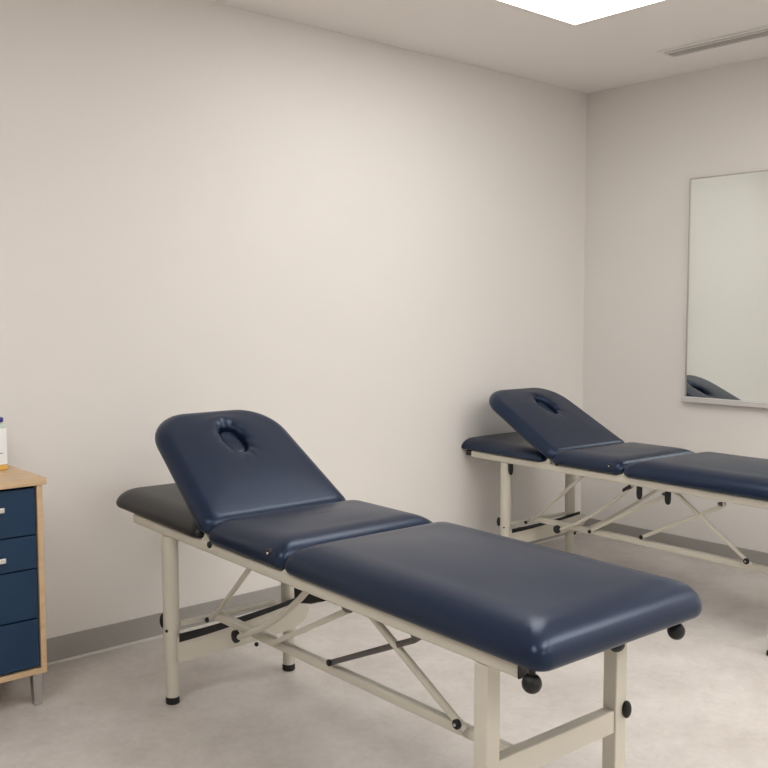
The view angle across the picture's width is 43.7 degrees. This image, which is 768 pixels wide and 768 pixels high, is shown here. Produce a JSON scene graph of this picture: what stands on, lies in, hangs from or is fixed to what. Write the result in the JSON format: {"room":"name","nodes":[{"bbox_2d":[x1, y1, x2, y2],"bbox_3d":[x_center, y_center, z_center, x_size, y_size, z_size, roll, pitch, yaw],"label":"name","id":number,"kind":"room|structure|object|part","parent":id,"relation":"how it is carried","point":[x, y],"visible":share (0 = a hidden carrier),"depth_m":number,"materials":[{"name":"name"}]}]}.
{"room":"examination room","nodes":[
{"label":"examination room","id":0,"kind":"room"},
{"bbox_2d":[0,0,586,638],"bbox_3d":[-1.616,-0.223,3.362,7.437,2.636,0.100,-4,6,-41],"label":"wall","id":1,"kind":"structure","parent":0,"point":[352,244],"depth_m":4.20,"materials":[{"name":"paint"}]},
{"bbox_2d":[46,531,580,665],"bbox_3d":[-1.540,1.043,3.447,7.337,0.098,0.017,-4,6,-41],"label":"baseboard","id":2,"kind":"structure","parent":1,"relation":"attached to","point":[83,643],"depth_m":3.91,"materials":[{"name":"grey plastic"}]},
{"bbox_2d":[0,533,767,767],"bbox_3d":[0.554,1.321,1.090,7.537,0.100,6.545,-4,6,-41],"label":"floor","id":3,"kind":"structure","parent":0,"point":[699,699],"depth_m":3.35,"materials":[{"name":"plastic"}]},
{"bbox_2d":[0,465,46,705],"bbox_3d":[-1.428,0.711,3.238,0.462,0.793,0.389,-4,6,-41],"label":"base cabinet","id":4,"kind":"object","parent":3,"relation":"on","point":[23,644],"visible":0.98,"depth_m":3.21,"materials":[{"name":"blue wood"}]},
{"bbox_3d":[-1.308,0.583,3.092,0.170,0.018,0.026,-4,6,-41],"label":"handle","id":5,"kind":"part","parent":4,"relation":"part of","materials":[{"name":"silver metal"}]},
{"bbox_2d":[0,417,7,469],"bbox_3d":[-1.394,0.211,3.357,0.128,0.184,0.080,-4,6,-41],"label":"bottle","id":6,"kind":"object","parent":4,"relation":"on","point":[3,430],"visible":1,"depth_m":3.36,"materials":[{"name":"white plastic"}]},
{"bbox_3d":[-1.325,0.435,3.096,0.392,0.156,0.019,-4,6,-41],"label":"drawer","id":7,"kind":"part","parent":4,"relation":"part of","materials":[{"name":"blue laminate"}]},
{"bbox_3d":[-1.325,0.574,3.107,0.392,0.111,0.019,-4,6,-41],"label":"drawer","id":8,"kind":"part","parent":4,"relation":"part of","materials":[{"name":"blue laminate"}]},
{"bbox_3d":[-1.325,0.717,3.118,0.392,0.166,0.019,-4,6,-41],"label":"drawer","id":9,"kind":"part","parent":4,"relation":"part of","materials":[{"name":"blue laminate"}]},
{"bbox_3d":[-1.325,0.886,3.131,0.392,0.164,0.019,-4,6,-41],"label":"drawer","id":10,"kind":"part","parent":4,"relation":"part of","materials":[{"name":"blue laminate"}]},
{"bbox_3d":[-1.436,0.975,3.267,0.400,0.018,0.367,-4,6,-41],"label":"panel","id":11,"kind":"part","parent":4,"relation":"part of","materials":[{"name":"brown wood"}]},
{"bbox_3d":[-1.195,1.043,3.298,0.038,0.122,0.038,-4,6,-41],"label":"leg","id":12,"kind":"part","parent":4,"relation":"part of","materials":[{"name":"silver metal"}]},
{"bbox_3d":[-1.279,0.651,3.381,0.019,0.647,0.367,-4,6,-41],"label":"panel","id":13,"kind":"part","parent":4,"relation":"part of","materials":[{"name":"brown wood"}]},
{"bbox_2d":[116,410,701,767],"bbox_3d":[-0.129,0.636,2.963,0.671,0.983,2.152,-4,6,-40],"label":"table","id":14,"kind":"object","parent":3,"relation":"on","point":[244,492],"visible":1,"depth_m":2.54,"materials":[{"name":"blue leather"}]},
{"bbox_2d":[116,483,204,537],"bbox_3d":[-0.588,0.426,3.511,0.606,0.074,0.687,-4,6,-40],"label":"cushion","id":15,"kind":"object","parent":14,"relation":"on","point":[163,507],"depth_m":3.33,"materials":[{"name":"leather"}]},
{"bbox_3d":[-0.764,0.817,3.310,0.022,0.050,0.022,-4,6,-40],"label":"oval knob","id":16,"kind":"part","parent":14,"relation":"part of","materials":[{"name":"black plastic"}]},
{"bbox_3d":[-0.731,0.796,3.291,0.055,0.564,0.055,-4,6,-40],"label":"leg","id":17,"kind":"part","parent":14,"relation":"part of","materials":[{"name":"beige metal"}]},
{"bbox_3d":[-0.496,0.884,3.450,0.545,0.115,0.008,-4,6,-40],"label":"shaped panel","id":18,"kind":"part","parent":14,"relation":"part of","materials":[{"name":"beige metal"}]},
{"bbox_3d":[-0.499,0.285,3.358,0.577,0.342,0.523,-4,6,-40],"label":"backrest","id":19,"kind":"part","parent":14,"relation":"part of","materials":[{"name":"blue leather"}]},
{"bbox_3d":[-0.338,0.702,2.921,0.035,0.310,0.519,-3,5,-32],"label":"curved arm","id":20,"kind":"part","parent":14,"relation":"part of","materials":[{"name":"beige metal"}]},
{"bbox_3d":[-0.360,0.773,3.599,0.055,0.564,0.055,-4,6,-40],"label":"leg","id":21,"kind":"part","parent":14,"relation":"part of","materials":[{"name":"beige metal"}]},
{"bbox_2d":[209,500,432,568],"bbox_3d":[-0.189,0.455,3.040,0.618,0.091,0.429,-4,6,-40],"label":"seat cushion","id":22,"kind":"object","parent":14,"relation":"on","point":[262,535],"depth_m":2.94,"materials":[{"name":"blue leather"}]},
{"bbox_3d":[-0.298,0.544,2.741,0.030,0.052,1.848,-4,6,-40],"label":"rail","id":23,"kind":"part","parent":14,"relation":"part of","materials":[{"name":"beige metal"}]},
{"bbox_3d":[-0.139,0.837,2.796,0.039,0.057,1.438,-4,6,-40],"label":"rail","id":24,"kind":"part","parent":14,"relation":"part of","materials":[{"name":"beige metal"}]},
{"bbox_3d":[0.229,0.892,2.145,0.044,0.553,0.042,-4,6,-40],"label":"leg","id":25,"kind":"part","parent":14,"relation":"part of","materials":[{"name":"beige metal"}]},
{"bbox_2d":[285,522,701,671],"bbox_3d":[0.256,0.499,2.507,0.638,0.107,0.961,-4,6,-40],"label":"cushion","id":26,"kind":"object","parent":14,"relation":"on","point":[515,604],"depth_m":2.29,"materials":[{"name":"blue leather"}]},
{"bbox_3d":[0.308,0.624,1.999,0.043,0.043,0.043,-4,6,-40],"label":"ball knob","id":27,"kind":"part","parent":14,"relation":"part of","materials":[{"name":"black plastic"}]},
{"bbox_3d":[0.308,0.598,1.997,0.015,0.033,0.015,0,4,5],"label":"stem","id":28,"kind":"part","parent":14,"relation":"part of","materials":[{"name":"black rubber"}]},
{"bbox_3d":[0.586,0.869,2.441,0.044,0.553,0.042,-4,6,-40],"label":"leg","id":29,"kind":"part","parent":14,"relation":"part of","materials":[{"name":"beige metal"}]},
{"bbox_3d":[0.575,0.642,2.365,0.046,0.038,0.036,-4,6,-40],"label":"ball knob","id":30,"kind":"part","parent":14,"relation":"part of","materials":[{"name":"black rubber"}]},
{"bbox_3d":[0.615,0.824,2.427,0.028,0.045,0.023,-4,6,-40],"label":"oval knob","id":31,"kind":"part","parent":14,"relation":"part of","materials":[{"name":"black plastic"}]},
{"bbox_3d":[0.711,0.601,2.333,0.043,0.043,0.043,-4,6,-40],"label":"ball knob","id":32,"kind":"part","parent":14,"relation":"part of","materials":[{"name":"black rubber"}]},
{"bbox_2d":[461,388,767,655],"bbox_3d":[1.221,0.538,4.571,0.652,0.936,2.164,-3,5,-37],"label":"table","id":33,"kind":"object","parent":3,"relation":"on","point":[550,428],"visible":0.98,"depth_m":4.59,"materials":[{"name":"blue leather"}]},
{"bbox_2d":[461,432,546,461],"bbox_3d":[0.785,0.318,5.135,0.602,0.062,0.713,-3,5,-37],"label":"cushion","id":34,"kind":"object","parent":33,"relation":"on","point":[510,447],"depth_m":4.95,"materials":[{"name":"blue leather"}]},
{"bbox_3d":[0.626,0.677,4.932,0.055,0.552,0.055,-3,5,-37],"label":"leg","id":35,"kind":"part","parent":33,"relation":"part of","materials":[{"name":"beige metal"}]},
{"bbox_3d":[0.644,0.425,4.871,0.014,0.041,0.026,-3,5,-37],"label":"paddle knob","id":36,"kind":"part","parent":33,"relation":"part of","materials":[{"name":"black plastic"}]},
{"bbox_3d":[0.881,0.769,5.093,0.582,0.096,0.008,-3,5,-37],"label":"shaped panel","id":37,"kind":"part","parent":33,"relation":"part of","materials":[{"name":"beige metal"}]},
{"bbox_3d":[0.870,0.190,4.977,0.579,0.303,0.548,-3,5,-37],"label":"backrest","id":38,"kind":"part","parent":33,"relation":"part of","materials":[{"name":"blue leather"}]},
{"bbox_3d":[1.014,0.655,5.227,0.055,0.552,0.055,-3,5,-37],"label":"leg","id":39,"kind":"part","parent":33,"relation":"part of","materials":[{"name":"beige metal"}]},
{"bbox_3d":[1.002,0.591,4.546,0.030,0.321,0.516,-2,5,-29],"label":"curved arm","id":40,"kind":"part","parent":33,"relation":"part of","materials":[{"name":"beige metal"}]},
{"bbox_3d":[1.035,0.426,4.364,0.030,0.034,1.848,-3,5,-37],"label":"rail","id":41,"kind":"part","parent":33,"relation":"part of","materials":[{"name":"beige metal"}]},
{"bbox_3d":[1.131,0.594,4.567,0.016,0.332,0.551,-2,5,-30],"label":"curved arm","id":42,"kind":"part","parent":33,"relation":"part of","materials":[{"name":"beige metal"}]},
{"bbox_2d":[552,442,694,474],"bbox_3d":[1.171,0.345,4.636,0.614,0.077,0.429,-3,5,-37],"label":"seat cushion","id":43,"kind":"object","parent":33,"relation":"on","point":[588,458],"depth_m":4.53,"materials":[{"name":"blue leather"}]},
{"bbox_3d":[1.128,0.474,4.236,0.014,0.041,0.026,-3,5,-37],"label":"paddle knob","id":44,"kind":"part","parent":33,"relation":"part of","materials":[{"name":"black plastic"}]},
{"bbox_3d":[1.195,0.735,4.412,0.039,0.057,1.438,-3,5,-37],"label":"rail","id":45,"kind":"part","parent":33,"relation":"part of","materials":[{"name":"beige metal"}]},
{"bbox_3d":[1.219,0.483,4.117,0.014,0.041,0.026,-3,5,-37],"label":"paddle knob","id":46,"kind":"part","parent":33,"relation":"part of","materials":[{"name":"black plastic"}]},
{"bbox_2d":[624,452,767,500],"bbox_3d":[1.593,0.384,4.084,0.634,0.090,0.961,-3,5,-37],"label":"cushion","id":47,"kind":"object","parent":33,"relation":"on","point":[713,474],"depth_m":4.04,"materials":[{"name":"blue leather"}]},
{"bbox_2d":[208,0,767,93],"bbox_3d":[0.554,-1.406,0.883,7.537,0.100,6.545,-4,6,-41],"label":"ceiling","id":48,"kind":"structure","parent":0,"point":[618,50],"depth_m":4.45,"materials":[{"name":"white paint"}]},
{"bbox_2d":[494,0,666,25],"bbox_3d":[0.604,-1.565,3.677,1.219,0.006,0.619,-4,6,-41],"label":"recessed light","id":49,"kind":"object","parent":48,"relation":"in","point":[572,12],"visible":1,"depth_m":4.05,"materials":[{"name":"white plastic"}]},
{"bbox_2d":[656,25,767,57],"bbox_3d":[2.062,-1.593,4.060,0.150,0.008,1.980,-4,6,-41],"label":"ceiling vent","id":50,"kind":"object","parent":48,"relation":"in","point":[761,32],"visible":1,"depth_m":4.59,"materials":[{"name":"white metal"}]},
{"bbox_2d":[581,56,767,552],"bbox_3d":[3.342,-0.229,3.440,0.100,2.636,6.545,-4,6,-41],"label":"wall","id":51,"kind":"structure","parent":0,"point":[646,141],"depth_m":5.39,"materials":[{"name":"paint"}]},
{"bbox_2d":[581,518,767,565],"bbox_3d":[3.298,1.039,3.498,0.017,0.098,6.345,-4,6,-41],"label":"baseboard","id":52,"kind":"structure","parent":51,"relation":"attached to","point":[757,557],"depth_m":5.32,"materials":[{"name":"grey plastic"}]},
{"bbox_2d":[681,170,767,407],"bbox_3d":[2.084,-0.471,4.748,0.034,1.212,1.323,-4,6,-41],"label":"wall mirror","id":53,"kind":"object","parent":51,"relation":"attached to","point":[726,357],"visible":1,"depth_m":5.06,"materials":[{"name":"clear glass"}]}
]}

